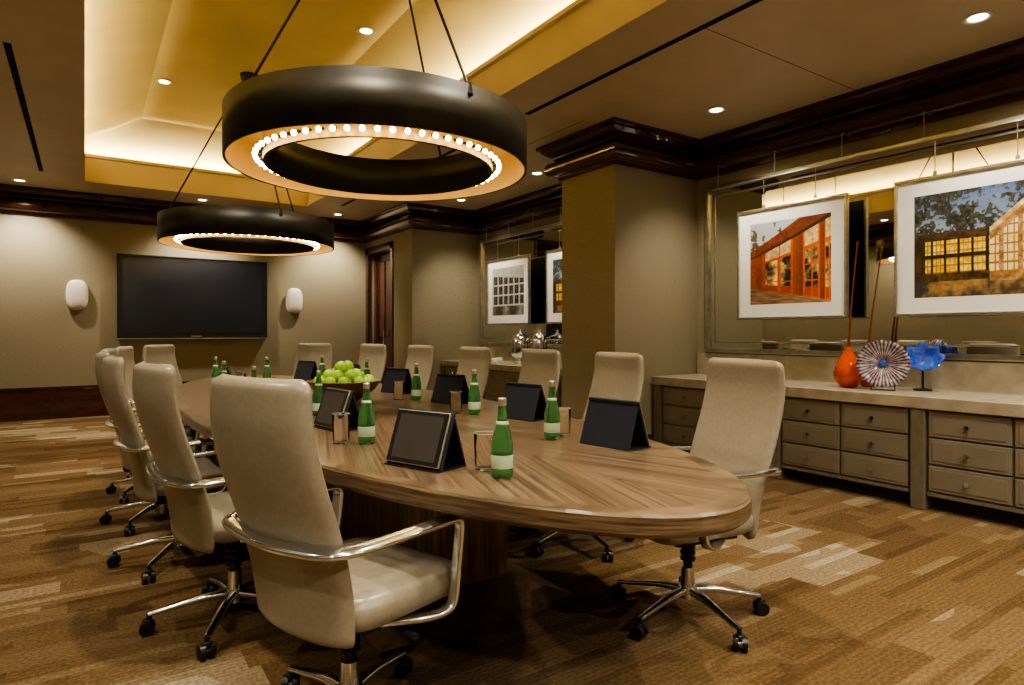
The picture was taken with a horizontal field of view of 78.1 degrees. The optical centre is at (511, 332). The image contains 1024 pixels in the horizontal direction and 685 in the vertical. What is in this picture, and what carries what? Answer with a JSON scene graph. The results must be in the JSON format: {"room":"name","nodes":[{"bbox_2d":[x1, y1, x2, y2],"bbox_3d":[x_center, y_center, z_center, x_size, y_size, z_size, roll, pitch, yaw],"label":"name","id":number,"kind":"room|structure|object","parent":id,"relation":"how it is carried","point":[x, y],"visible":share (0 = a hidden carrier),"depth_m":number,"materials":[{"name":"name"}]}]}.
{"room":"conference room","nodes":[
{"label":"conference room","id":0,"kind":"room"},
{"bbox_2d":[0,213,365,388],"bbox_3d":[-4.508,-0.415,10.226,7.100,3.230,0.150,0,0,-34],"label":"wall","id":1,"kind":"structure","parent":0,"point":[44,342],"depth_m":9.18,"materials":[{"name":"beige paint"}]},
{"bbox_2d":[66,280,87,309],"bbox_3d":[-6.168,-0.540,8.950,0.264,0.430,0.100,0,0,-34],"label":"wall speaker","id":2,"kind":"object","parent":1,"relation":"attached to","point":[76,290],"visible":1,"depth_m":8.91,"materials":[{"name":"beige plastic"}]},
{"bbox_2d":[0,381,189,421],"bbox_3d":[-4.950,0.975,9.818,5.610,0.450,0.030,0,0,-34],"label":"baseboard","id":3,"kind":"structure","parent":1,"relation":"attached to","point":[31,403],"depth_m":8.80,"materials":[{"name":"brown wood"}]},
{"bbox_2d":[117,253,266,338],"bbox_3d":[-4.902,-0.535,9.799,2.090,1.250,0.105,0,0,-34],"label":"wall-mounted television","id":4,"kind":"object","parent":1,"relation":"attached to","point":[159,297],"visible":1,"depth_m":9.70,"materials":[{"name":"black plastic"}]},
{"bbox_2d":[286,288,302,313],"bbox_3d":[-3.667,-0.540,10.643,0.264,0.430,0.100,0,0,-34],"label":"wall speaker","id":5,"kind":"object","parent":1,"relation":"attached to","point":[294,300],"visible":1,"depth_m":10.60,"materials":[{"name":"beige plastic"}]},
{"bbox_2d":[366,235,391,343],"bbox_3d":[-2.181,-0.390,10.998,0.300,3.180,1.180,0,0,-34],"label":"wall","id":6,"kind":"structure","parent":0,"point":[389,238],"depth_m":11.38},
{"bbox_2d":[366,241,392,367],"bbox_3d":[-2.288,-0.160,10.889,0.040,2.720,1.200,0,0,-34],"label":"door frame","id":7,"kind":"structure","parent":6,"relation":"attached to","point":[388,245],"depth_m":10.84,"materials":[{"name":"brown wood"}]},
{"bbox_2d":[374,251,389,383],"bbox_3d":[-2.197,-0.107,10.939,0.132,2.615,1.090,0,0,-34],"label":"door","id":8,"kind":"structure","parent":6,"relation":"in","point":[381,260],"depth_m":11.03,"materials":[{"name":"brown wood"}]},
{"bbox_2d":[0,37,1023,242],"bbox_3d":[-0.844,-1.800,4.814,6.800,0.360,12.920,0,0,-34],"label":"crown molding","id":9,"kind":"structure","parent":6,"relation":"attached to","point":[991,77],"depth_m":6.12,"materials":[{"name":"brown wood"}]},
{"bbox_2d":[392,229,477,390],"bbox_3d":[-1.269,-0.390,10.444,1.190,3.180,0.760,0,0,-34],"label":"column","id":10,"kind":"structure","parent":0,"point":[435,273],"depth_m":10.10,"materials":[{"name":"beige paint"}]},
{"bbox_2d":[0,415,1023,684],"bbox_3d":[-0.844,1.250,4.814,7.100,0.100,13.220,0,0,-34],"label":"floor","id":11,"kind":"structure","parent":0,"point":[857,588],"depth_m":2.82,"materials":[{"name":"carpet"}]},
{"bbox_2d":[115,346,139,477],"bbox_3d":[-3.031,0.657,5.489,0.699,1.085,0.666,0,0,-18],"label":"chair","id":12,"kind":"object","parent":11,"relation":"on","point":[127,352],"visible":0.12,"depth_m":5.38,"materials":[{"name":"beige leather"}]},
{"bbox_2d":[100,348,199,502],"bbox_3d":[-2.702,0.657,4.781,0.699,1.085,0.666,0,0,-27],"label":"chair","id":13,"kind":"object","parent":11,"relation":"on","point":[112,488],"visible":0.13,"depth_m":4.68,"materials":[{"name":"beige leather"}]},
{"bbox_2d":[95,351,213,535],"bbox_3d":[-2.271,0.657,4.069,0.699,1.085,0.666,0,0,-34],"label":"chair","id":14,"kind":"object","parent":11,"relation":"on","point":[106,518],"visible":0.3,"depth_m":3.83,"materials":[{"name":"beige leather"}]},
{"bbox_2d":[102,355,229,583],"bbox_3d":[-1.768,0.657,3.358,0.699,1.085,0.666,0,0,-37],"label":"chair","id":15,"kind":"object","parent":11,"relation":"on","point":[146,489],"visible":0.57,"depth_m":3.08,"materials":[{"name":"beige leather"}]},
{"bbox_2d":[142,344,214,445],"bbox_3d":[-3.208,0.657,6.249,0.699,1.085,0.666,0,0,6],"label":"chair","id":16,"kind":"object","parent":11,"relation":"on","point":[162,353],"visible":0.12,"depth_m":6.30,"materials":[{"name":"beige leather"}]},
{"bbox_2d":[132,361,256,660],"bbox_3d":[-1.184,0.657,2.653,0.699,1.085,0.666,0,0,-43],"label":"chair","id":17,"kind":"object","parent":11,"relation":"on","point":[196,516],"visible":0.7,"depth_m":2.38,"materials":[{"name":"beige leather"}]},
{"bbox_2d":[292,343,332,375],"bbox_3d":[-2.313,0.657,6.897,0.666,1.085,0.699,0,0,18],"label":"chair","id":18,"kind":"object","parent":11,"relation":"on","point":[305,351],"visible":0.09,"depth_m":7.18,"materials":[{"name":"beige leather"}]},
{"bbox_2d":[209,373,464,684],"bbox_3d":[-0.516,0.657,1.919,0.666,1.085,0.699,0,0,38],"label":"chair","id":19,"kind":"object","parent":11,"relation":"on","point":[316,586],"visible":1,"depth_m":1.67,"materials":[{"name":"beige leather"}]},
{"bbox_2d":[358,344,386,382],"bbox_3d":[-1.654,0.657,6.464,0.666,1.085,0.699,0,0,43],"label":"chair","id":20,"kind":"object","parent":11,"relation":"on","point":[376,354],"visible":0.14,"depth_m":6.64,"materials":[{"name":"beige leather"}]},
{"bbox_2d":[405,345,433,389],"bbox_3d":[-1.085,0.657,5.833,0.699,1.085,0.666,0,0,-39],"label":"chair","id":21,"kind":"object","parent":11,"relation":"on","point":[423,355],"visible":0.13,"depth_m":5.97,"materials":[{"name":"beige leather"}]},
{"bbox_2d":[176,375,751,658],"bbox_3d":[-1.173,0.825,4.157,1.800,0.750,6.160,0,0,-34],"label":"conference table","id":22,"kind":"object","parent":11,"relation":"on","point":[566,484],"visible":0.44,"depth_m":2.17,"materials":[{"name":"brown wood"}]},
{"bbox_2d":[211,357,219,381],"bbox_3d":[-2.518,0.325,5.360,0.069,0.244,0.069,0,0,-34],"label":"water bottle","id":23,"kind":"object","parent":22,"relation":"on","point":[215,372],"visible":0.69,"depth_m":5.34,"materials":[{"name":"green glass"}]},
{"bbox_2d":[220,361,227,374],"bbox_3d":[-2.096,0.325,4.595,0.069,0.244,0.069,0,0,-34],"label":"water bottle","id":24,"kind":"object","parent":22,"relation":"on","point":[224,370],"visible":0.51,"depth_m":4.58,"materials":[{"name":"green glass"}]},
{"bbox_2d":[219,362,231,374],"bbox_3d":[-2.582,0.356,5.667,0.141,0.186,0.256,0,0,-19],"label":"tablet","id":25,"kind":"object","parent":22,"relation":"on","point":[226,362],"visible":0.12,"depth_m":5.69,"materials":[{"name":"black plastic"}]},
{"bbox_2d":[234,371,246,376],"bbox_3d":[-1.861,0.356,4.319,0.141,0.186,0.256,0,0,-34],"label":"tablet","id":26,"kind":"object","parent":22,"relation":"on","point":[237,373],"visible":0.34,"depth_m":4.26,"materials":[{"name":"black plastic"}]},
{"bbox_2d":[251,366,255,376],"bbox_3d":[-1.587,0.325,3.877,0.069,0.244,0.069,0,0,-34],"label":"water bottle","id":27,"kind":"object","parent":22,"relation":"on","point":[253,368],"visible":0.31,"depth_m":3.87,"materials":[{"name":"green glass"}]},
{"bbox_2d":[263,357,270,377],"bbox_3d":[-2.080,0.325,5.355,0.069,0.244,0.069,0,0,-34],"label":"water bottle","id":28,"kind":"object","parent":22,"relation":"on","point":[266,372],"visible":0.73,"depth_m":5.34,"materials":[{"name":"green glass"}]},
{"bbox_2d":[294,360,317,380],"bbox_3d":[-1.953,0.356,6.027,0.256,0.186,0.141,0,0,36],"label":"tablet","id":29,"kind":"object","parent":22,"relation":"on","point":[305,370],"visible":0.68,"depth_m":5.99,"materials":[{"name":"black plastic"}]},
{"bbox_2d":[312,370,323,415],"bbox_3d":[-1.048,0.325,3.421,0.069,0.244,0.069,0,0,-34],"label":"water bottle","id":30,"kind":"object","parent":22,"relation":"on","point":[318,392],"visible":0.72,"depth_m":3.40,"materials":[{"name":"green glass"}]},
{"bbox_2d":[318,355,325,374],"bbox_3d":[-1.722,0.325,5.718,0.069,0.244,0.069,0,0,-34],"label":"water bottle","id":31,"kind":"object","parent":22,"relation":"on","point":[321,366],"visible":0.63,"depth_m":5.70,"materials":[{"name":"green glass"}]},
{"bbox_2d":[313,387,358,431],"bbox_3d":[-0.820,0.356,2.978,0.141,0.186,0.256,0,0,-42],"label":"tablet","id":32,"kind":"object","parent":22,"relation":"on","point":[334,400],"visible":0.78,"depth_m":2.95,"materials":[{"name":"black plastic"}]},
{"bbox_2d":[332,412,349,443],"bbox_3d":[-0.697,0.388,2.572,0.073,0.120,0.073,0,0,-34],"label":"water glass","id":33,"kind":"object","parent":22,"relation":"on","point":[341,420],"visible":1,"depth_m":2.54,"materials":[{"name":"clear"}]},
{"bbox_2d":[306,379,380,401],"bbox_3d":[-1.095,0.379,4.114,0.476,0.140,0.476,0,0,-34],"label":"wooden fruit bowl","id":34,"kind":"object","parent":22,"relation":"on","point":[357,388],"visible":0.3,"depth_m":3.94,"materials":[{"name":"brown wood"}]},
{"bbox_2d":[313,360,374,382],"bbox_3d":[-1.094,0.290,4.114,0.405,0.218,0.389,0,0,-34],"label":"apples","id":35,"kind":"object","parent":34,"relation":"in","point":[343,371],"visible":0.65,"depth_m":4.02,"materials":[{"name":"green food"}]},
{"bbox_2d":[353,364,360,368],"bbox_3d":[-1.391,0.356,5.446,0.256,0.186,0.141,0,0,41],"label":"tablet","id":36,"kind":"object","parent":22,"relation":"on","point":[355,365],"visible":0.15,"depth_m":5.37,"materials":[{"name":"black plastic"}]},
{"bbox_2d":[358,383,374,443],"bbox_3d":[-0.593,0.325,2.570,0.069,0.244,0.069,0,0,-34],"label":"water bottle","id":37,"kind":"object","parent":22,"relation":"on","point":[366,417],"visible":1,"depth_m":2.55,"materials":[{"name":"green glass"}]},
{"bbox_2d":[363,359,370,374],"bbox_3d":[-1.145,0.325,4.973,0.069,0.244,0.069,0,0,-34],"label":"water bottle","id":38,"kind":"object","parent":22,"relation":"on","point":[366,369],"visible":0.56,"depth_m":4.96,"materials":[{"name":"green glass"}]},
{"bbox_2d":[381,367,411,393],"bbox_3d":[-0.860,0.356,4.767,0.256,0.186,0.141,0,0,41],"label":"tablet","id":39,"kind":"object","parent":22,"relation":"on","point":[392,374],"visible":0.73,"depth_m":4.74,"materials":[{"name":"black plastic"}]},
{"bbox_2d":[393,381,403,399],"bbox_3d":[-0.768,0.388,4.274,0.073,0.120,0.073,0,0,-34],"label":"water glass","id":40,"kind":"object","parent":22,"relation":"on","point":[398,386],"visible":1,"depth_m":4.25,"materials":[{"name":"clear glass"}]},
{"bbox_2d":[411,363,421,399],"bbox_3d":[-0.640,0.325,4.228,0.069,0.244,0.069,0,0,-34],"label":"water bottle","id":41,"kind":"object","parent":22,"relation":"on","point":[416,388],"visible":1,"depth_m":4.20,"materials":[{"name":"green glass"}]},
{"bbox_2d":[384,408,465,472],"bbox_3d":[-0.296,0.356,2.147,0.256,0.186,0.141,0,0,36],"label":"tablet","id":42,"kind":"object","parent":22,"relation":"on","point":[423,440],"visible":1,"depth_m":2.11,"materials":[{"name":"black plastic"}]},
{"bbox_2d":[431,373,468,403],"bbox_3d":[-0.389,0.356,4.072,0.256,0.186,0.141,0,0,41],"label":"tablet","id":43,"kind":"object","parent":22,"relation":"on","point":[445,383],"visible":0.82,"depth_m":4.04,"materials":[{"name":"black plastic"}]},
{"bbox_2d":[450,391,461,413],"bbox_3d":[-0.314,0.388,3.531,0.073,0.120,0.073,0,0,-34],"label":"water glass","id":44,"kind":"object","parent":22,"relation":"on","point":[455,396],"visible":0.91,"depth_m":3.50,"materials":[{"name":"clear"}]},
{"bbox_2d":[468,370,480,414],"bbox_3d":[-0.208,0.325,3.482,0.069,0.244,0.069,0,0,-34],"label":"water bottle","id":45,"kind":"object","parent":22,"relation":"on","point":[474,403],"visible":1,"depth_m":3.46,"materials":[{"name":"green glass"}]},
{"bbox_2d":[474,431,493,470],"bbox_3d":[-0.090,0.388,2.077,0.073,0.120,0.073,0,0,-34],"label":"water glass","id":46,"kind":"object","parent":22,"relation":"on","point":[482,440],"visible":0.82,"depth_m":2.05,"materials":[{"name":"clear glass"}]},
{"bbox_2d":[491,398,512,477],"bbox_3d":[-0.031,0.325,1.972,0.069,0.244,0.069,0,0,-34],"label":"water bottle","id":47,"kind":"object","parent":22,"relation":"on","point":[502,443],"visible":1,"depth_m":1.95,"materials":[{"name":"green glass"}]},
{"bbox_2d":[504,382,546,421],"bbox_3d":[0.069,0.356,3.323,0.141,0.186,0.256,0,0,-44],"label":"tablet","id":48,"kind":"object","parent":22,"relation":"on","point":[525,401],"visible":0.87,"depth_m":3.28,"materials":[{"name":"black leather"}]},
{"bbox_2d":[544,381,559,439],"bbox_3d":[0.170,0.325,2.675,0.069,0.244,0.069,0,0,-34],"label":"water bottle","id":49,"kind":"object","parent":22,"relation":"on","point":[551,414],"visible":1,"depth_m":2.65,"materials":[{"name":"green glass"}]},
{"bbox_2d":[559,407,570,436],"bbox_3d":[0.222,0.388,2.759,0.073,0.120,0.073,0,0,-34],"label":"water glass","id":50,"kind":"object","parent":22,"relation":"on","point":[565,412],"visible":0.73,"depth_m":2.73,"materials":[{"name":"clear glass"}]},
{"bbox_2d":[580,397,650,450],"bbox_3d":[0.412,0.356,2.530,0.141,0.186,0.256,0,0,-42],"label":"tablet","id":51,"kind":"object","parent":22,"relation":"on","point":[618,424],"visible":1,"depth_m":2.49,"materials":[{"name":"black leather"}]},
{"bbox_2d":[456,346,490,398],"bbox_3d":[-0.537,0.657,5.092,0.699,1.085,0.666,0,0,-35],"label":"chair","id":52,"kind":"object","parent":11,"relation":"on","point":[470,358],"visible":0.16,"depth_m":5.24,"materials":[{"name":"beige leather"}]},
{"bbox_2d":[441,346,561,406],"bbox_3d":[0.184,0.705,8.723,0.710,0.990,3.670,0,0,-34],"label":"credenza","id":53,"kind":"object","parent":11,"relation":"on","point":[501,373],"visible":0.23,"depth_m":8.77,"materials":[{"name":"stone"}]},
{"bbox_2d":[491,358,499,362],"bbox_3d":[-0.248,0.394,9.034,0.141,0.070,0.141,0,0,-34],"label":"coffee cup","id":54,"kind":"object","parent":53,"relation":"on","point":[494,360],"visible":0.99,"depth_m":9.00,"materials":[{"name":"white ceramic"}]},
{"bbox_2d":[509,329,529,363],"bbox_3d":[0.112,0.186,8.829,0.272,0.485,0.272,0,0,11],"label":"urn","id":55,"kind":"object","parent":53,"relation":"on","point":[520,341],"visible":0.84,"depth_m":8.74,"materials":[{"name":"silver metal"}]},
{"bbox_2d":[531,329,547,348],"bbox_3d":[0.365,0.186,8.456,0.233,0.485,0.233,0,0,12],"label":"urn","id":56,"kind":"object","parent":53,"relation":"on","point":[539,341],"visible":0.56,"depth_m":8.38,"materials":[{"name":"silver metal"}]},
{"bbox_2d":[518,349,560,400],"bbox_3d":[-0.030,0.657,4.324,0.699,1.085,0.666,0,0,-32],"label":"chair","id":57,"kind":"object","parent":11,"relation":"on","point":[538,366],"visible":0.14,"depth_m":4.48,"materials":[{"name":"beige leather"}]},
{"bbox_2d":[519,352,644,561],"bbox_3d":[0.381,0.657,3.587,0.699,1.085,0.666,0,0,-27],"label":"chair","id":58,"kind":"object","parent":11,"relation":"on","point":[617,375],"visible":0.22,"depth_m":3.69,"materials":[{"name":"beige leather"}]},
{"bbox_2d":[610,357,785,651],"bbox_3d":[0.764,0.657,2.662,0.699,1.085,0.666,0,0,-22],"label":"chair","id":59,"kind":"object","parent":11,"relation":"on","point":[737,431],"visible":0.73,"depth_m":2.67,"materials":[{"name":"beige leather"}]},
{"bbox_2d":[652,353,1023,526],"bbox_3d":[3.269,0.705,4.167,0.710,0.990,5.635,0,0,-34],"label":"credenza","id":60,"kind":"object","parent":11,"relation":"on","point":[957,446],"visible":0.75,"depth_m":4.51,"materials":[{"name":"wood"}]},
{"bbox_2d":[833,241,862,387],"bbox_3d":[2.660,-0.141,4.989,0.220,1.139,0.220,0,0,-34],"label":"glass vase","id":61,"kind":"object","parent":60,"relation":"on","point":[845,374],"visible":0.96,"depth_m":4.93,"materials":[{"name":"orange glass"}]},
{"bbox_2d":[860,247,883,386],"bbox_3d":[2.850,-0.121,5.039,0.158,1.099,0.171,0,0,6],"label":"glass vase","id":62,"kind":"object","parent":60,"relation":"on","point":[863,383],"visible":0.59,"depth_m":5.01,"materials":[{"name":"brown"}]},
{"bbox_2d":[856,340,910,390],"bbox_3d":[2.805,0.238,4.771,0.360,0.379,0.170,0,0,31],"label":"glass plate","id":63,"kind":"object","parent":60,"relation":"on","point":[882,363],"visible":1,"depth_m":4.73,"materials":[{"name":"multicoloured glass"}]},
{"bbox_2d":[906,342,945,390],"bbox_3d":[3.039,0.247,4.662,0.230,0.362,0.231,0,0,-16],"label":"glass bowl","id":64,"kind":"object","parent":60,"relation":"on","point":[923,358],"visible":0.94,"depth_m":4.72,"materials":[{"name":"blue glass"}]},
{"bbox_2d":[0,0,1023,220],"bbox_3d":[-0.844,-2.365,4.814,7.100,0.770,13.220,0,0,-34],"label":"ceiling","id":65,"kind":"structure","parent":0,"point":[102,122],"depth_m":5.38,"materials":[{"name":"paint"}]},
{"bbox_2d":[11,179,27,181],"bbox_3d":[-6.382,-1.976,8.178,0.170,0.013,0.170,0,0,-34],"label":"recessed light","id":66,"kind":"object","parent":65,"relation":"in","point":[16,180],"visible":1,"depth_m":8.18,"materials":[{"name":"beige plastic"}]},
{"bbox_2d":[155,79,172,84],"bbox_3d":[-3.805,-2.747,6.904,0.170,0.013,0.170,0,0,-34],"label":"recessed light","id":67,"kind":"object","parent":65,"relation":"in","point":[160,81],"visible":1,"depth_m":6.91,"materials":[{"name":"beige plastic"}]},
{"bbox_2d":[157,72,333,255],"bbox_3d":[-2.799,-1.837,6.738,1.730,1.825,1.733,0,0,-34],"label":"ring chandelier","id":68,"kind":"object","parent":65,"relation":"hanging from","point":[220,229],"visible":0.98,"depth_m":6.18,"materials":[{"name":"brown metal"}]},
{"bbox_2d":[357,27,375,35],"bbox_3d":[-1.328,-2.747,5.743,0.170,0.013,0.170,0,0,-34],"label":"recessed light","id":69,"kind":"object","parent":65,"relation":"in","point":[366,31],"visible":1,"depth_m":5.75,"materials":[{"name":"beige plastic"}]},
{"bbox_2d":[222,0,526,200],"bbox_3d":[-0.776,-1.857,3.760,1.730,1.785,1.733,0,0,-34],"label":"ring chandelier","id":70,"kind":"object","parent":65,"relation":"hanging from","point":[265,116],"visible":1,"depth_m":3.19,"materials":[{"name":"brown metal"}]},
{"bbox_2d":[530,172,543,175],"bbox_3d":[0.310,-1.976,7.818,0.170,0.013,0.170,0,0,-34],"label":"recessed light","id":71,"kind":"object","parent":65,"relation":"in","point":[532,173],"visible":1,"depth_m":7.82,"materials":[{"name":"beige plastic"}]},
{"bbox_2d":[706,107,725,113],"bbox_3d":[1.813,-1.976,5.599,0.170,0.013,0.170,0,0,-34],"label":"recessed light","id":72,"kind":"object","parent":65,"relation":"in","point":[715,110],"visible":1,"depth_m":5.61,"materials":[{"name":"beige plastic"}]},
{"bbox_2d":[961,11,994,24],"bbox_3d":[2.923,-1.976,3.959,0.170,0.013,0.170,0,0,-34],"label":"recessed light","id":73,"kind":"object","parent":65,"relation":"in","point":[979,17],"visible":1,"depth_m":3.96,"materials":[{"name":"beige plastic"}]},
{"bbox_2d":[562,164,696,440],"bbox_3d":[1.251,-0.390,6.722,1.190,3.180,0.810,0,0,-34],"label":"column","id":74,"kind":"structure","parent":0,"point":[629,235],"depth_m":6.39,"materials":[{"name":"beige paint"}]},
{"bbox_2d":[478,100,1023,362],"bbox_3d":[2.033,-0.415,6.763,0.150,3.230,12.920,0,0,-34],"label":"frame","id":75,"kind":"structure","parent":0,"point":[1015,108],"depth_m":5.83,"materials":[{"name":"brown wood"}]},
{"bbox_2d":[479,222,561,347],"bbox_3d":[0.453,-0.655,8.917,0.049,1.710,3.460,0,0,-34],"label":"wall mirror","id":76,"kind":"object","parent":75,"relation":"attached to","point":[535,243],"visible":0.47,"depth_m":9.22,"materials":[{"name":"clear glass"}]},
{"bbox_2d":[480,112,1023,242],"bbox_3d":[1.806,-1.545,6.778,0.168,0.237,8.000,0,0,-34],"label":"hanging rail","id":77,"kind":"object","parent":75,"relation":"attached to","point":[1022,119],"visible":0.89,"depth_m":5.15,"materials":[{"name":"silver metal"}]},
{"bbox_2d":[487,235,530,324],"bbox_3d":[-0.062,-0.773,9.402,0.044,1.297,1.120,0,0,-34],"label":"framed picture","id":78,"kind":"object","parent":77,"relation":"hanging from","point":[508,279],"visible":1,"depth_m":9.36,"materials":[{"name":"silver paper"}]},
{"bbox_2d":[546,226,561,323],"bbox_3d":[0.774,-0.773,8.168,0.044,1.297,1.060,0,0,-34],"label":"framed picture","id":79,"kind":"object","parent":77,"relation":"hanging from","point":[553,257],"visible":0.31,"depth_m":8.46,"materials":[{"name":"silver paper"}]},
{"bbox_2d":[737,168,848,319],"bbox_3d":[2.478,-0.773,5.651,0.044,1.297,1.060,0,0,-34],"label":"framed picture","id":80,"kind":"object","parent":77,"relation":"hanging from","point":[793,258],"visible":1,"depth_m":5.59,"materials":[{"name":"white paper"}]},
{"bbox_2d":[894,122,1023,316],"bbox_3d":[3.277,-0.773,4.471,0.044,1.297,1.060,0,0,-34],"label":"framed picture","id":81,"kind":"object","parent":77,"relation":"hanging from","point":[959,234],"visible":1,"depth_m":4.52,"materials":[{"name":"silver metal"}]},
{"bbox_2d":[705,114,1023,361],"bbox_3d":[3.141,-0.655,4.947,0.049,1.710,3.970,0,0,-34],"label":"wall mirror","id":82,"kind":"object","parent":75,"relation":"attached to","point":[869,180],"visible":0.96,"depth_m":5.26,"materials":[{"name":"clear glass"}]}
]}

